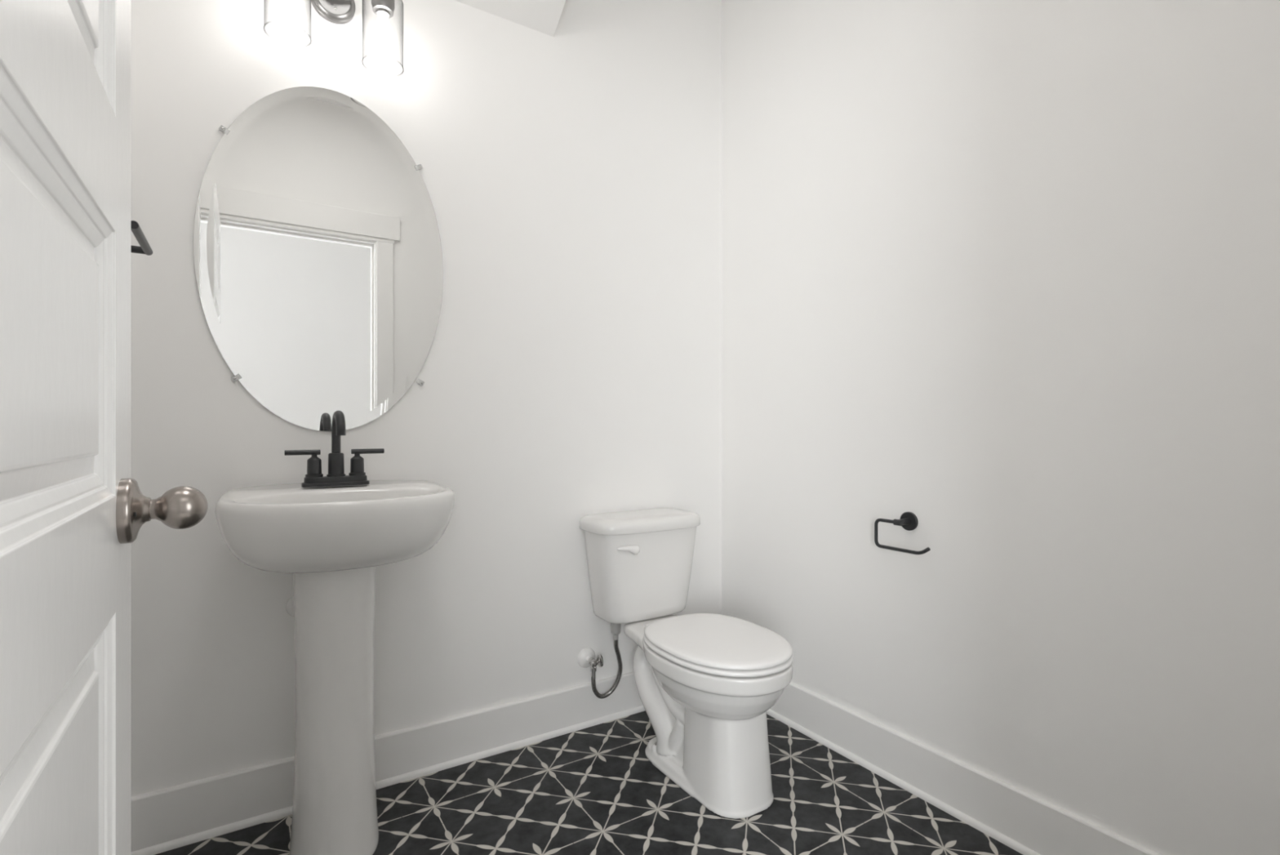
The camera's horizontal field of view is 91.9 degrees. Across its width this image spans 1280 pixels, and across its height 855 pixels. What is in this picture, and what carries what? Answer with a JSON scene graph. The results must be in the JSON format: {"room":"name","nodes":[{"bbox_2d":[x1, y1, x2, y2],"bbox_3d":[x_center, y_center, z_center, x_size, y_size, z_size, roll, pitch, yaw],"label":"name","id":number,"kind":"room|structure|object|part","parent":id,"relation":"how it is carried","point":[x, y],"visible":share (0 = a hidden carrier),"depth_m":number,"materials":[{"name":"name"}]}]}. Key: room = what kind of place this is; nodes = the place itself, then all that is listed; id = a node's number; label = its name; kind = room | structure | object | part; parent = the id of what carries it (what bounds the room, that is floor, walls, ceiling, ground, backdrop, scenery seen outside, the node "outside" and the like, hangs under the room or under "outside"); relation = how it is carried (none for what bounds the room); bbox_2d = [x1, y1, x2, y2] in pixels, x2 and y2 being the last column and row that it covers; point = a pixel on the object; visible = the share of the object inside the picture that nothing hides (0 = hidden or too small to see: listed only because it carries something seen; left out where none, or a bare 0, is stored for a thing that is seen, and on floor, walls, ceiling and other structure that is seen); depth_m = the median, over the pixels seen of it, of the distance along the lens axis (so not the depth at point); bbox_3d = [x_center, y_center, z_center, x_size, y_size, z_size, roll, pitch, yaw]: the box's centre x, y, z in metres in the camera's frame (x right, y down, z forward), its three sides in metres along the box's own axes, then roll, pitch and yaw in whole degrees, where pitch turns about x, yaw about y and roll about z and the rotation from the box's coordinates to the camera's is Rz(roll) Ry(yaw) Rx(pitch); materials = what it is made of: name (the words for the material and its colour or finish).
{"room":"bathroom","nodes":[
{"label":"bathroom","id":0,"kind":"room"},
{"bbox_2d":[130,0,721,796],"bbox_3d":[-0.497,-0.388,2.022,2.115,2.835,0.120,0,0,-33],"label":"wall","id":1,"kind":"structure","parent":0,"point":[571,370],"depth_m":1.93,"materials":[{"name":"paint"}]},
{"bbox_2d":[285,595,293,616],"bbox_3d":[-0.920,0.482,1.673,0.064,0.064,0.012,0,0,-33],"label":"escutcheon","id":2,"kind":"object","parent":1,"relation":"attached to","point":[290,604],"visible":0.27,"depth_m":1.66,"materials":[{"name":"white plastic"}]},
{"bbox_2d":[193,86,443,431],"bbox_3d":[-0.858,-0.462,1.714,0.615,0.946,0.011,0,0,-33],"label":"mirror","id":3,"kind":"object","parent":1,"relation":"attached to","point":[317,253],"visible":1,"depth_m":1.70,"materials":[{"name":"silver mirror"}]},
{"bbox_2d":[262,0,404,77],"bbox_3d":[-0.811,-1.109,1.649,0.332,0.257,0.172,0,0,-33],"label":"wall sconce","id":4,"kind":"object","parent":1,"relation":"attached to","point":[335,11],"visible":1,"depth_m":1.67,"materials":[{"name":"glass"}]},
{"bbox_3d":[-0.888,-1.081,1.561,0.107,0.187,0.107,0,0,-33],"label":"lamp shade","id":5,"kind":"part","parent":4,"relation":"part of","materials":[{"name":"clear glass"}]},
{"bbox_3d":[-0.888,-1.076,1.561,0.059,0.086,0.059,0,0,-33],"label":"light bulb","id":6,"kind":"part","parent":4,"relation":"part of","materials":[{"name":"white glass"}]},
{"bbox_3d":[-0.698,-1.077,1.682,0.107,0.195,0.107,0,0,-33],"label":"lamp shade","id":7,"kind":"part","parent":4,"relation":"part of","materials":[{"name":"clear glass"}]},
{"bbox_3d":[-0.698,-1.076,1.682,0.059,0.086,0.059,0,0,-33],"label":"light bulb","id":8,"kind":"part","parent":4,"relation":"part of","materials":[{"name":"white glass"}]},
{"bbox_2d":[371,0,395,18],"bbox_3d":[-0.698,-1.153,1.682,0.059,0.067,0.059,0,0,-33],"label":"socket","id":9,"kind":"object","parent":4,"relation":"attached to","point":[381,8],"depth_m":1.67,"materials":[{"name":"metal"}]},
{"bbox_2d":[130,671,644,854],"bbox_3d":[-0.459,0.959,1.961,1.875,0.143,0.023,0,0,-33],"label":"baseboard","id":10,"kind":"structure","parent":1,"relation":"attached to","point":[166,819],"depth_m":1.80,"materials":[{"name":"paint"}]},
{"bbox_2d":[577,622,622,697],"bbox_3d":[-0.139,0.787,2.126,0.152,0.287,0.078,0,0,5],"label":"water supply valve","id":11,"kind":"object","parent":1,"relation":"attached to","point":[586,656],"visible":0.98,"depth_m":2.12,"materials":[{"name":"white plastic"}]},
{"bbox_3d":[-0.136,0.798,2.119,0.008,0.043,0.036,0,0,-33],"label":"valve handle","id":12,"kind":"part","parent":11,"relation":"part of","materials":[{"name":"silver metal"}]},
{"bbox_2d":[454,0,565,36],"bbox_3d":[-0.608,-1.534,1.516,1.144,0.442,0.614,0,0,-33],"label":"ceiling","id":13,"kind":"structure","parent":0,"point":[543,16],"depth_m":1.99,"materials":[{"name":"paint"}]},
{"bbox_2d":[154,710,1022,854],"bbox_3d":[0.022,1.055,1.207,2.115,0.050,2.052,0,0,-33],"label":"floor","id":14,"kind":"structure","parent":0,"point":[595,789],"depth_m":1.66,"materials":[{"name":"tile"}]},
{"bbox_2d":[214,479,454,854],"bbox_3d":[-0.736,0.590,1.535,0.524,0.880,0.440,0,0,-33],"label":"pedestal sink","id":15,"kind":"object","parent":14,"relation":"on","point":[332,540],"visible":0.98,"depth_m":1.43,"materials":[{"name":"white ceramic"}]},
{"bbox_2d":[284,410,384,487],"bbox_3d":[-0.778,0.054,1.596,0.236,0.196,0.136,0,0,-33],"label":"faucet","id":16,"kind":"object","parent":15,"relation":"on","point":[336,476],"visible":1,"depth_m":1.61,"materials":[{"name":"black metal"}]},
{"bbox_3d":[-0.866,0.064,1.589,0.081,0.013,0.013,0,0,-33],"label":"lever","id":17,"kind":"part","parent":16,"relation":"part of","materials":[{"name":"black metal"}]},
{"bbox_3d":[-0.844,0.099,1.603,0.041,0.060,0.041,0,0,-33],"label":"handle","id":18,"kind":"part","parent":16,"relation":"part of","materials":[{"name":"black metal"}]},
{"bbox_3d":[-0.800,0.140,1.630,0.160,0.024,0.054,0,0,-33],"label":"plate","id":19,"kind":"part","parent":16,"relation":"part of","materials":[{"name":"black metal"}]},
{"bbox_3d":[-0.800,0.098,1.630,0.045,0.062,0.045,0,0,-33],"label":"spout","id":20,"kind":"part","parent":16,"relation":"part of","materials":[{"name":"black metal"}]},
{"bbox_3d":[-0.774,0.017,1.589,0.022,0.122,0.120,0,0,-33],"label":"spout","id":21,"kind":"part","parent":16,"relation":"part of","materials":[{"name":"black metal"}]},
{"bbox_3d":[-0.757,0.099,1.658,0.041,0.060,0.041,0,0,-33],"label":"handle","id":22,"kind":"part","parent":16,"relation":"part of","materials":[{"name":"black metal"}]},
{"bbox_3d":[-0.735,0.064,1.672,0.081,0.013,0.013,0,0,-33],"label":"lever","id":23,"kind":"part","parent":16,"relation":"part of","materials":[{"name":"black metal"}]},
{"bbox_2d":[214,479,454,573],"bbox_3d":[-0.736,0.240,1.535,0.524,0.180,0.440,0,0,-33],"label":"basin","id":24,"kind":"object","parent":15,"relation":"in","point":[291,527],"depth_m":1.37,"materials":[{"name":"white ceramic"}]},
{"bbox_2d":[579,507,793,817],"bbox_3d":[0.151,0.664,1.911,0.413,0.732,0.746,0,0,-33],"label":"toilet","id":25,"kind":"object","parent":14,"relation":"on","point":[707,683],"visible":1,"depth_m":1.78,"materials":[{"name":"white ceramic"}]},
{"bbox_3d":[-0.034,0.394,1.982,0.094,0.034,0.020,0,0,-45],"label":"flush lever","id":26,"kind":"part","parent":25,"relation":"part of","materials":[{"name":"white plastic"}]},
{"bbox_3d":[0.010,0.320,2.133,0.413,0.046,0.219,0,0,-33],"label":"tank lid","id":27,"kind":"part","parent":25,"relation":"part of","materials":[{"name":"white ceramic"}]},
{"bbox_3d":[0.009,0.490,2.135,0.389,0.308,0.196,0,0,-33],"label":"tank","id":28,"kind":"part","parent":25,"relation":"part of","materials":[{"name":"white ceramic"}]},
{"bbox_3d":[0.191,0.836,1.849,0.363,0.389,0.598,0,0,-33],"label":"bowl","id":29,"kind":"part","parent":25,"relation":"part of","materials":[{"name":"white ceramic"}]},
{"bbox_3d":[0.226,0.630,1.794,0.360,0.013,0.462,0,0,-33],"label":"seat","id":30,"kind":"part","parent":25,"relation":"part of","materials":[{"name":"white plastic"}]},
{"bbox_3d":[0.226,0.610,1.794,0.356,0.019,0.458,0,0,-33],"label":"seat lid","id":31,"kind":"part","parent":25,"relation":"part of","materials":[{"name":"white plastic"}]},
{"bbox_2d":[721,0,1279,854],"bbox_3d":[0.895,-0.388,1.693,0.120,2.835,1.932,0,0,-33],"label":"wall","id":32,"kind":"structure","parent":0,"point":[1003,276],"depth_m":1.52,"materials":[{"name":"paint"}]},
{"bbox_2d":[874,511,930,554],"bbox_3d":[0.752,0.295,1.750,0.060,0.107,0.173,0,0,-33],"label":"toilet paper holder","id":33,"kind":"object","parent":32,"relation":"attached to","point":[908,521],"visible":1,"depth_m":1.76,"materials":[{"name":"black metal"}]},
{"bbox_3d":[0.743,0.268,1.756,0.052,0.019,0.022,0,0,-33],"label":"post","id":34,"kind":"part","parent":33,"relation":"part of","materials":[{"name":"black metal"}]},
{"bbox_3d":[0.769,0.268,1.771,0.009,0.053,0.053,0,0,-33],"label":"wall plate","id":35,"kind":"part","parent":33,"relation":"part of","materials":[{"name":"black metal"}]},
{"bbox_2d":[766,681,1161,854],"bbox_3d":[0.810,0.959,1.693,0.023,0.143,1.814,0,0,-33],"label":"baseboard","id":36,"kind":"structure","parent":32,"relation":"attached to","point":[1028,824],"depth_m":1.65,"materials":[{"name":"paint"}]},
{"bbox_3d":[0.805,1.022,1.690,0.010,0.017,1.814,0,0,-33],"label":"shoe molding","id":37,"kind":"part","parent":36,"relation":"part of","materials":[{"name":"paint"}]},
{"bbox_3d":[0.545,-0.363,0.386,1.875,2.785,0.105,0,0,-33],"label":"wall","id":38,"kind":"structure","parent":0,"visible":0},
{"bbox_2d":[0,0,208,854],"bbox_3d":[-0.359,0.006,0.338,0.176,2.031,0.782,0,0,-33],"label":"door","id":39,"kind":"structure","parent":38,"relation":"in","point":[72,510],"depth_m":0.44,"materials":[{"name":"white paint"}]},
{"bbox_3d":[-0.506,0.083,0.622,0.023,0.065,0.065,0,0,-33],"label":"knob","id":40,"kind":"part","parent":39,"relation":"part of","materials":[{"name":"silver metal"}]},
{"bbox_3d":[-0.477,0.083,0.641,0.048,0.044,0.044,0,0,-33],"label":"knob","id":41,"kind":"part","parent":39,"relation":"part of","materials":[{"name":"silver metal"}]},
{"bbox_3d":[-0.787,-0.387,0.620,0.120,2.835,1.932,0,0,-33],"label":"wall","id":42,"kind":"structure","parent":0,"visible":0},
{"bbox_2d":[130,220,152,255],"bbox_3d":[-0.975,-0.350,1.133,0.114,0.053,0.214,0,0,-33],"label":"towel bar","id":43,"kind":"object","parent":42,"relation":"attached to","point":[144,248],"visible":0.35,"depth_m":1.15,"materials":[{"name":"black metal"}]},
{"bbox_3d":[-1.018,-0.350,1.201,0.100,0.014,0.014,0,0,-33],"label":"post","id":44,"kind":"part","parent":43,"relation":"part of","materials":[{"name":"black metal"}]}
]}

